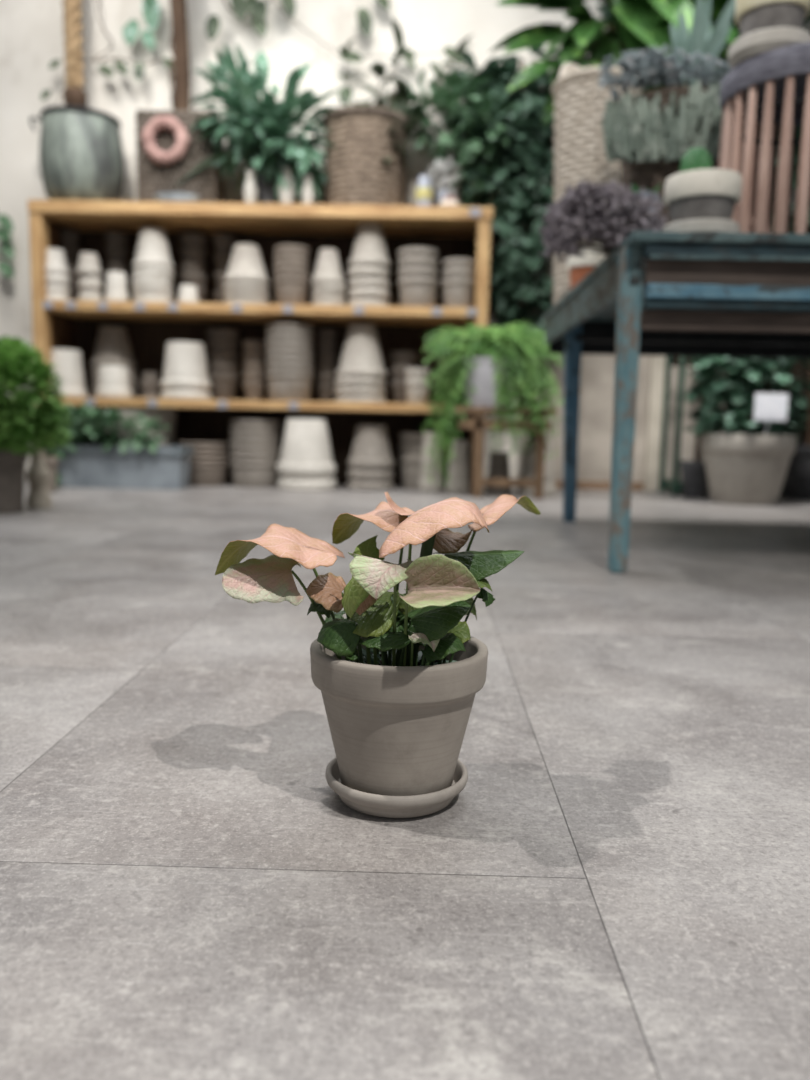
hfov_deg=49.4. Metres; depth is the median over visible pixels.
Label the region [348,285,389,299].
flowerpot
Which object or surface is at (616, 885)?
floor
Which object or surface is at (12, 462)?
planter
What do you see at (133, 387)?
flowerpot
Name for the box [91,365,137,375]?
flowerpot
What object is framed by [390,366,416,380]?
flowerpot
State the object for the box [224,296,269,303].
flowerpot
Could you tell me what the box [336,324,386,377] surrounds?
flowerpot
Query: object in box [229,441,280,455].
flowerpot
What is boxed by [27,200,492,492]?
wooden shelving unit
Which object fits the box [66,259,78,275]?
flowerpot
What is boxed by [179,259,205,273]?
flowerpot
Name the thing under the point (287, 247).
flowerpot
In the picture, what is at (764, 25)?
pot
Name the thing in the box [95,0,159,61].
vine
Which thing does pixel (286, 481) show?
flowerpot
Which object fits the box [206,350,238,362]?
flowerpot
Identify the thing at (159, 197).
shallow dish
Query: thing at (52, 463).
flowerpot
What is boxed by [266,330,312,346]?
flowerpot
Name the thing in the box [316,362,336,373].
flowerpot
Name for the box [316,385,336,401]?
flowerpot
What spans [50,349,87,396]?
flowerpot
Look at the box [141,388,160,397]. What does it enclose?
flowerpot
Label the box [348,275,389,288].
flowerpot
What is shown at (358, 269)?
flowerpot
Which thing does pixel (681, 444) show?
metal rack
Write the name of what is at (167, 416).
pot
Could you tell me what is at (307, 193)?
ceramic vase
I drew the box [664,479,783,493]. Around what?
shelf
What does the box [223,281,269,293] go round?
flowerpot
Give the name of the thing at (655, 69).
blue sedum
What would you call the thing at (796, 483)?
planter
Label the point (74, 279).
flowerpot
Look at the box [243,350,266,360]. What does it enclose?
flowerpot
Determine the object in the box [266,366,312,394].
flowerpot
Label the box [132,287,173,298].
flowerpot
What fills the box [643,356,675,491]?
trim
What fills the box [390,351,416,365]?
flowerpot
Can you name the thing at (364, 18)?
vine
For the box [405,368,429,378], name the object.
flowerpot
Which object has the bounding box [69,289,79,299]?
flowerpot
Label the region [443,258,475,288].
flowerpot
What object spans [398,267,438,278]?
flowerpot
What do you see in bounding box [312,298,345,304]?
flowerpot
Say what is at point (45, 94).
vine
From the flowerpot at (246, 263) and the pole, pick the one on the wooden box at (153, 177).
the pole
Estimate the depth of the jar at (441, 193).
4.77 m
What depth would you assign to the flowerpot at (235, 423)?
4.89 m
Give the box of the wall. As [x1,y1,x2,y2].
[0,0,809,490]
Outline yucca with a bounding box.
[671,0,735,85]
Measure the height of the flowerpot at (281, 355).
0.150 m
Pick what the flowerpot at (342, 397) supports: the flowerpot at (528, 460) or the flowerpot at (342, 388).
the flowerpot at (342, 388)
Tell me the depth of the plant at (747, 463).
4.35 m
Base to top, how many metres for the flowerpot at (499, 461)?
0.228 m
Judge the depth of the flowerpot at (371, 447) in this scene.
4.90 m
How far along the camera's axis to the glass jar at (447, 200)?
4.68 m
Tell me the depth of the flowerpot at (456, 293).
4.77 m
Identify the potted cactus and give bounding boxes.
[662,147,741,232]
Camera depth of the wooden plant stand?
4.49 m
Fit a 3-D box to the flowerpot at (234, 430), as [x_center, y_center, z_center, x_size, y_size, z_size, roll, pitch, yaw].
[-0.853,-0.575,5.014,0.291,0.135,0.291,1,7,1]
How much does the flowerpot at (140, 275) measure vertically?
0.202 m
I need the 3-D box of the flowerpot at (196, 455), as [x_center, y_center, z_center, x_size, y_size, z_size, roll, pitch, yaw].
[-1.146,-0.437,5.032,0.275,0.123,0.275,1,7,1]
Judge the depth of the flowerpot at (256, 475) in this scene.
4.93 m
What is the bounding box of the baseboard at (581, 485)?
[554,481,643,490]
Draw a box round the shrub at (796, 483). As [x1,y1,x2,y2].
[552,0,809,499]
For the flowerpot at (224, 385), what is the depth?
5.06 m
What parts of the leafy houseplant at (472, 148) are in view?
planter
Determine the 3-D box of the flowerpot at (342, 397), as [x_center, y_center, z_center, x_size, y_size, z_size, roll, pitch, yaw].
[-0.249,-0.916,4.960,0.291,0.285,0.291,1,7,1]
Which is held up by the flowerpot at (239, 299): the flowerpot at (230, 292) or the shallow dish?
the flowerpot at (230, 292)
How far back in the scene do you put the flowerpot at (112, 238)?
4.98 m
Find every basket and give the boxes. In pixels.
[322,105,408,204]
[551,63,643,305]
[621,86,719,224]
[719,42,809,233]
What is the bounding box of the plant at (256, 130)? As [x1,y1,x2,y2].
[174,42,340,203]
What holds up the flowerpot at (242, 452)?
on the flowerpot at (236, 459)
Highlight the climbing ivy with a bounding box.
[446,44,559,348]
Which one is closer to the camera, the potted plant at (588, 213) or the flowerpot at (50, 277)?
the potted plant at (588, 213)
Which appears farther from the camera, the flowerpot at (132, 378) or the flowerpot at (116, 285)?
the flowerpot at (132, 378)
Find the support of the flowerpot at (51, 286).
on the flowerpot at (51, 295)
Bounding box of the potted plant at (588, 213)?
[538,180,667,262]
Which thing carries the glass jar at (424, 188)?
on the wooden shelving unit at (452, 231)
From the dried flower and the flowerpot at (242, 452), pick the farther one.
the flowerpot at (242, 452)
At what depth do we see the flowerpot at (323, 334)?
5.03 m
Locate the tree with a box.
[489,0,739,498]
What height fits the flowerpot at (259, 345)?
0.113 m
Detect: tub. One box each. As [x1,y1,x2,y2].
[460,357,516,407]
[700,433,796,505]
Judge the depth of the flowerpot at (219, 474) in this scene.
4.93 m
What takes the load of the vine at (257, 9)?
attached to the wall
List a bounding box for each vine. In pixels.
[0,214,14,279]
[40,57,83,105]
[88,57,173,81]
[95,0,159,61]
[205,0,295,40]
[276,0,462,64]
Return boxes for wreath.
[141,115,189,163]
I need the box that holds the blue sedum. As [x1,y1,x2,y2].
[597,44,731,100]
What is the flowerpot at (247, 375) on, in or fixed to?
on the flowerpot at (254, 390)
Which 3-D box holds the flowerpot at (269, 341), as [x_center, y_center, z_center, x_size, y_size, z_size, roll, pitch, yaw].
[-0.651,-1.046,4.940,0.263,0.150,0.263,1,7,1]
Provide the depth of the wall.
5.11 m
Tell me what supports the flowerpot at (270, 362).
on the flowerpot at (294, 386)
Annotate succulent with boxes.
[601,75,722,162]
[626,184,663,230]
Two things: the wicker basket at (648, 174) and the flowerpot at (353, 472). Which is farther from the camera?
the flowerpot at (353, 472)
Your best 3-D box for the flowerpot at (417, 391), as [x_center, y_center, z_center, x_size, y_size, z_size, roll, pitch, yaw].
[0.069,-0.824,4.890,0.138,0.133,0.138,1,7,1]
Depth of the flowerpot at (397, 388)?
5.02 m
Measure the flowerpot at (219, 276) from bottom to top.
0.107 m
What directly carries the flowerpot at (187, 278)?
on the flowerpot at (201, 291)
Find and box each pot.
[102,406,176,445]
[567,245,606,289]
[728,0,809,67]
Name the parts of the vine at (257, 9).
stem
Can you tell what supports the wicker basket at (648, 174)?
on the table
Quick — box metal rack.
[658,356,809,494]
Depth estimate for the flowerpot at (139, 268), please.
4.79 m
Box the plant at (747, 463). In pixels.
[683,356,809,505]
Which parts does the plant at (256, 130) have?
planter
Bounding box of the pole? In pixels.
[169,0,190,110]
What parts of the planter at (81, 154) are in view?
handle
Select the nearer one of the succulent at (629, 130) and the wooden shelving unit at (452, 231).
the succulent at (629, 130)
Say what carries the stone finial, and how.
on the floor
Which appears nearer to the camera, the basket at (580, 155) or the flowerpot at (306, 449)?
the basket at (580, 155)
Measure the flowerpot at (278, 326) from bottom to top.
0.150 m
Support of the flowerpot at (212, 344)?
on the flowerpot at (213, 355)
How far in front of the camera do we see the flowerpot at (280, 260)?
4.76 m
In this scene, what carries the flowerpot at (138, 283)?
on the flowerpot at (143, 290)
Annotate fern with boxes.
[419,321,563,486]
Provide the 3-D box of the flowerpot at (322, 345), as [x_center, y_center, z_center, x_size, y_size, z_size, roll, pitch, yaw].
[-0.453,-1.097,5.085,0.121,0.103,0.121,1,7,1]
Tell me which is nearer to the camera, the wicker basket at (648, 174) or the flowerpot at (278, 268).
the wicker basket at (648, 174)
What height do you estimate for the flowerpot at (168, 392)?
0.252 m
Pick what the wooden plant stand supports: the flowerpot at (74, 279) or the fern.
the fern
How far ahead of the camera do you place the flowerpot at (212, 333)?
5.01 m
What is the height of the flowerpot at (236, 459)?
0.135 m
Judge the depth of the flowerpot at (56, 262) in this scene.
4.79 m
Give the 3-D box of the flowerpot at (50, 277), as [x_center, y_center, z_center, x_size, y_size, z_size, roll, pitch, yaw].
[-1.932,-1.480,4.854,0.155,0.132,0.155,1,7,1]
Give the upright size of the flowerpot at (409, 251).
0.158 m
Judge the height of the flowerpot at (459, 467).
0.287 m
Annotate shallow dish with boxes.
[154,193,199,201]
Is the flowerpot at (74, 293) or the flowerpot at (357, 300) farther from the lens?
the flowerpot at (74, 293)
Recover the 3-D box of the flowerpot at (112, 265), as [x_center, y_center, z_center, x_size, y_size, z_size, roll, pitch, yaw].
[-1.650,-1.542,5.052,0.126,0.108,0.126,1,7,1]
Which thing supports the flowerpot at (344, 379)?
on the flowerpot at (342, 388)
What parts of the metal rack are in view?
post, post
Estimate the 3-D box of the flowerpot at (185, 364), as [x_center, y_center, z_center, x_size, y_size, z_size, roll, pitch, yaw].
[-1.238,-0.984,4.970,0.283,0.252,0.283,1,7,1]
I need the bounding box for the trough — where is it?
[44,402,193,489]
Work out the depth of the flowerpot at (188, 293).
4.79 m
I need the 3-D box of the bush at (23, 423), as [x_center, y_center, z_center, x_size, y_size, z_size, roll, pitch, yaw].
[-1.502,-0.436,3.303,0.454,0.668,0.428,5,8,27]
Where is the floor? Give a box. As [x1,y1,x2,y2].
[0,477,809,1079]
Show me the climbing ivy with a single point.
(524, 177)
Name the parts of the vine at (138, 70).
stem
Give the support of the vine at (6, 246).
attached to the wall
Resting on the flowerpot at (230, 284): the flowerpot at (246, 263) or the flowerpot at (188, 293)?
the flowerpot at (246, 263)
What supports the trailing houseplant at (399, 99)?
in the wicker basket at (357, 171)
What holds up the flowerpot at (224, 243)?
on the flowerpot at (222, 260)
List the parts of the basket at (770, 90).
rod, rod, rod, rod, rod, rod, rod, rod, rod, rod, rod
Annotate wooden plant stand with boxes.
[451,407,557,498]
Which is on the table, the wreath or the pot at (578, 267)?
the pot at (578, 267)
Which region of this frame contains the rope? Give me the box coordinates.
[62,0,87,106]
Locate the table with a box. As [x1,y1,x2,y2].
[542,231,809,572]
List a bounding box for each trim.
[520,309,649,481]
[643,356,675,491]
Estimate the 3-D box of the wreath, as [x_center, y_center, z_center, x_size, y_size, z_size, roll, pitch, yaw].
[-1.289,-2.153,4.739,0.257,0.250,0.083,1,7,1]
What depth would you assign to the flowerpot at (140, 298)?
4.80 m
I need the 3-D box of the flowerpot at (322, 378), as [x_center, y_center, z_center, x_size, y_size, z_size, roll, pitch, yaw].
[-0.456,-0.910,5.105,0.121,0.103,0.121,1,7,1]
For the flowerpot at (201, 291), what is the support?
on the wooden shelving unit at (452, 231)
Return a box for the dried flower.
[428,158,461,205]
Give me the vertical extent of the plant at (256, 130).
0.868 m
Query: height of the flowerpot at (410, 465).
0.192 m
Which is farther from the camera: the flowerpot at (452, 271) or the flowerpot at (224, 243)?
the flowerpot at (224, 243)
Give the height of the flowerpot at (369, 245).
0.225 m
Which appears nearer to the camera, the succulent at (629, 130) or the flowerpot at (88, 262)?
the succulent at (629, 130)
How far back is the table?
2.12 m
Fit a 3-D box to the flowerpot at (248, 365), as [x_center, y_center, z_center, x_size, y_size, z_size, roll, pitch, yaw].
[-0.867,-0.973,5.078,0.133,0.113,0.133,1,7,1]
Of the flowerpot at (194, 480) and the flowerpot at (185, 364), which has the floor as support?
the flowerpot at (194, 480)
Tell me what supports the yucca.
on the table
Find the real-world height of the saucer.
0.027 m
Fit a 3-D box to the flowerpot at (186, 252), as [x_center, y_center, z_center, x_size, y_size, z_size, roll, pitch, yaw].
[-1.211,-1.600,5.031,0.149,0.127,0.149,1,7,1]
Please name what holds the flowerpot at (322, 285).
on the flowerpot at (321, 293)
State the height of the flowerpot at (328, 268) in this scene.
0.185 m
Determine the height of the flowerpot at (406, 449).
0.192 m
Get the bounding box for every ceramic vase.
[243,170,257,202]
[279,167,294,203]
[301,175,313,203]
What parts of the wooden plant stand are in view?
leg, leg, rail, rail, leg, leg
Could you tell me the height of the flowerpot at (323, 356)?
0.103 m
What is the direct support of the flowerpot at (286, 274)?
on the flowerpot at (288, 290)
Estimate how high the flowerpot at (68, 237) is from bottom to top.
0.098 m
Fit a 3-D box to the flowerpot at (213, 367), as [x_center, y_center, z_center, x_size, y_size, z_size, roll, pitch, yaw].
[-1.054,-0.950,5.117,0.186,0.158,0.186,1,7,1]
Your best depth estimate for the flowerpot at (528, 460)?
4.69 m
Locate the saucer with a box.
[325,757,467,817]
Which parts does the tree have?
planter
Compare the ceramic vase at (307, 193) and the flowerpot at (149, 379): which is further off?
the flowerpot at (149, 379)
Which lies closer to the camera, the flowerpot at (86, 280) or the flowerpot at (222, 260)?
the flowerpot at (86, 280)
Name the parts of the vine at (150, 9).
stem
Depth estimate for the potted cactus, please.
2.10 m
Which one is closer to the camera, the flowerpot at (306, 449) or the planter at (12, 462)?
the planter at (12, 462)
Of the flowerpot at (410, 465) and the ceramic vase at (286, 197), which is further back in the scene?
the flowerpot at (410, 465)
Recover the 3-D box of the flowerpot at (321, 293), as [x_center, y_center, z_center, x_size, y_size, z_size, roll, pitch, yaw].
[-0.420,-1.417,4.850,0.187,0.185,0.187,1,7,1]
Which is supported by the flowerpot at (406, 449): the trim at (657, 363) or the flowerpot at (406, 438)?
the flowerpot at (406, 438)
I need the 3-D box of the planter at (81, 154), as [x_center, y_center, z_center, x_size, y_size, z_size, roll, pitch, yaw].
[-1.797,-2.087,4.892,0.448,0.492,0.448,6,9,33]
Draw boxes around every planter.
[0,450,26,513]
[29,105,124,200]
[783,444,809,499]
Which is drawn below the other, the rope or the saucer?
the saucer
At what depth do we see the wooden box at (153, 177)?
4.80 m
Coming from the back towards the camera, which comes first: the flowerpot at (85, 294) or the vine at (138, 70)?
the vine at (138, 70)
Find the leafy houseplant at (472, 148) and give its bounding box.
[398,68,520,205]
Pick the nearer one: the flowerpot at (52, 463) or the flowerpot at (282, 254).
the flowerpot at (52, 463)
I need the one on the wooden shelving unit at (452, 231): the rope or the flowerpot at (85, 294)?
the flowerpot at (85, 294)
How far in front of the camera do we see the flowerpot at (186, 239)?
4.96 m
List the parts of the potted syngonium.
stem, stem, sheath stem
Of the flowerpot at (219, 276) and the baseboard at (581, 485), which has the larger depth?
the baseboard at (581, 485)
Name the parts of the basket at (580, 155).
handle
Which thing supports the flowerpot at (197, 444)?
on the flowerpot at (196, 450)
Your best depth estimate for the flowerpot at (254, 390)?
5.04 m
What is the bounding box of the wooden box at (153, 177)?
[135,109,225,202]
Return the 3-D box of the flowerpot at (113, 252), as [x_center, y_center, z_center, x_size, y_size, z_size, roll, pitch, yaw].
[-1.648,-1.618,5.043,0.126,0.108,0.126,1,7,1]
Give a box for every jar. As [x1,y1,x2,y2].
[415,175,432,205]
[437,189,449,205]
[440,196,459,205]
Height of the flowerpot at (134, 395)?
0.226 m
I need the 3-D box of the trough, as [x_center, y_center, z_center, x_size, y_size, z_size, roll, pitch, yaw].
[-1.587,-0.509,4.684,0.851,0.461,0.358,1,7,1]
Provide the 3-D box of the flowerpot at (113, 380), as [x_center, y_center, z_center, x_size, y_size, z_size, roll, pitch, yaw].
[-1.635,-0.887,4.943,0.192,0.177,0.192,1,7,1]
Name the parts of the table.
leg, leg, rail, under rail, rail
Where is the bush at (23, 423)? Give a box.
[0,334,72,513]
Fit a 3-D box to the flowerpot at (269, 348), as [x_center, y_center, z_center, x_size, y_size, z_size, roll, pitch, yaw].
[-0.651,-1.008,4.941,0.263,0.150,0.263,1,7,1]
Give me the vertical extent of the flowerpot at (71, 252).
0.098 m
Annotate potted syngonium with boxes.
[215,492,540,795]
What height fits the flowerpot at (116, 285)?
0.162 m
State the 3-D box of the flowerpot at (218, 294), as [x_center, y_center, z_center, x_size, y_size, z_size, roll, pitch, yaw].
[-1.038,-1.378,5.079,0.126,0.107,0.126,1,7,1]
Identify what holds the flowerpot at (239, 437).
on the flowerpot at (234, 444)
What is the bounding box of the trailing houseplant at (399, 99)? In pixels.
[323,16,478,165]
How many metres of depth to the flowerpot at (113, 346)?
5.02 m
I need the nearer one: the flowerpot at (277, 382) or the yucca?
the yucca
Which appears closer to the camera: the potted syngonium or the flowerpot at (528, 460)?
the potted syngonium
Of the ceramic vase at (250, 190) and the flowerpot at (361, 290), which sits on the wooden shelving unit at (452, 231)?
the ceramic vase at (250, 190)
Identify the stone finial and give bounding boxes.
[26,448,51,508]
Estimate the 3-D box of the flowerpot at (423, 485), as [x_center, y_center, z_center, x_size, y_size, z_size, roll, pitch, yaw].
[0.151,-0.441,4.940,0.145,0.328,0.145,1,7,1]
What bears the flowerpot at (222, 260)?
on the flowerpot at (219, 276)
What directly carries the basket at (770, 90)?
on the table
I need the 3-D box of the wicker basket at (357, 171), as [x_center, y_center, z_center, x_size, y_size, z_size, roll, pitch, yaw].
[-0.218,-2.055,4.855,0.486,0.503,0.486,1,7,1]
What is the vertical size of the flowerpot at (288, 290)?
0.143 m
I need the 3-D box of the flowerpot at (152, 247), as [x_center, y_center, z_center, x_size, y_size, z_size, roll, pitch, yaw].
[-1.392,-1.608,4.864,0.222,0.202,0.222,1,7,1]
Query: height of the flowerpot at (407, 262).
0.158 m
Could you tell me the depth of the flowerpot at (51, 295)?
4.81 m
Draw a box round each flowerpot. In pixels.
[44,457,58,492]
[46,248,69,275]
[46,273,69,285]
[46,282,69,294]
[47,291,70,299]
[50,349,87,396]
[60,230,79,245]
[60,245,79,260]
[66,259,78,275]
[68,274,79,289]
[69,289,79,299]
[77,252,101,275]
[78,273,102,290]
[78,288,102,300]
[90,326,137,367]
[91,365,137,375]
[91,374,138,383]
[91,382,137,391]
[91,390,137,397]
[96,365,131,397]
[105,232,127,246]
[105,271,128,300]
[106,246,128,260]
[106,260,128,274]
[132,272,172,284]
[132,280,172,291]
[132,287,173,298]
[133,227,173,269]
[133,265,173,277]
[133,295,172,301]
[140,372,160,388]
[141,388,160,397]
[160,341,211,388]
[161,387,211,398]
[178,285,198,302]
[179,233,205,247]
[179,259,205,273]
[179,441,227,447]
[180,246,205,260]
[180,272,206,286]
[189,464,228,485]
[190,448,227,458]
[190,453,228,458]
[190,458,228,480]
[194,285,205,302]
[206,339,238,351]
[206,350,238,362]
[207,328,238,340]
[207,362,239,373]
[208,373,238,399]
[213,234,235,252]
[214,253,231,270]
[214,271,226,289]
[214,290,225,302]
[223,244,269,285]
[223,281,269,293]
[223,289,269,300]
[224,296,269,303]
[229,427,280,440]
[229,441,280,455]
[229,455,280,462]
[230,419,281,434]
[230,434,280,448]
[230,448,280,462]
[230,462,278,487]
[242,371,265,381]
[243,340,265,350]
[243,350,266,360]
[243,361,265,371]
[243,381,265,399]
[265,338,312,345]
[265,345,312,358]
[266,323,312,332]
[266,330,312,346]
[266,352,312,367]
[266,359,312,372]
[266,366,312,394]
[266,373,312,400]
[273,251,308,265]
[273,265,307,278]
[274,244,309,272]
[274,258,308,266]
[274,271,308,300]
[274,278,308,303]
[277,419,335,474]
[278,474,335,490]
[311,248,344,285]
[312,282,345,293]
[312,290,345,300]
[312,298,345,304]
[316,340,336,351]
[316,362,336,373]
[316,373,336,384]
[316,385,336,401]
[317,329,337,340]
[317,351,337,362]
[334,375,385,385]
[334,384,385,394]
[335,393,385,402]
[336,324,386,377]
[347,467,393,478]
[347,478,393,489]
[348,264,388,278]
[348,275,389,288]
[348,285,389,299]
[348,296,388,305]
[348,425,393,467]
[349,222,389,268]
[389,381,405,402]
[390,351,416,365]
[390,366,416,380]
[398,247,438,259]
[398,257,438,269]
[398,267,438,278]
[398,277,438,306]
[399,444,421,455]
[399,455,421,489]
[400,433,422,444]
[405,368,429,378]
[405,379,429,403]
[418,432,443,491]
[442,278,474,306]
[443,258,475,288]
[443,268,475,299]
[445,440,470,492]
[485,452,510,494]
[517,440,554,496]
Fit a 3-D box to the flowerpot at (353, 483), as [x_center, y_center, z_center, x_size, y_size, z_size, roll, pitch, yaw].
[-0.196,-0.410,5.011,0.266,0.234,0.266,1,7,1]
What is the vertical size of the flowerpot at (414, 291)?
0.158 m
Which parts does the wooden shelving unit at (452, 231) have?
post, panel, panel, post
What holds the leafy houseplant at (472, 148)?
on the wooden shelving unit at (452, 231)

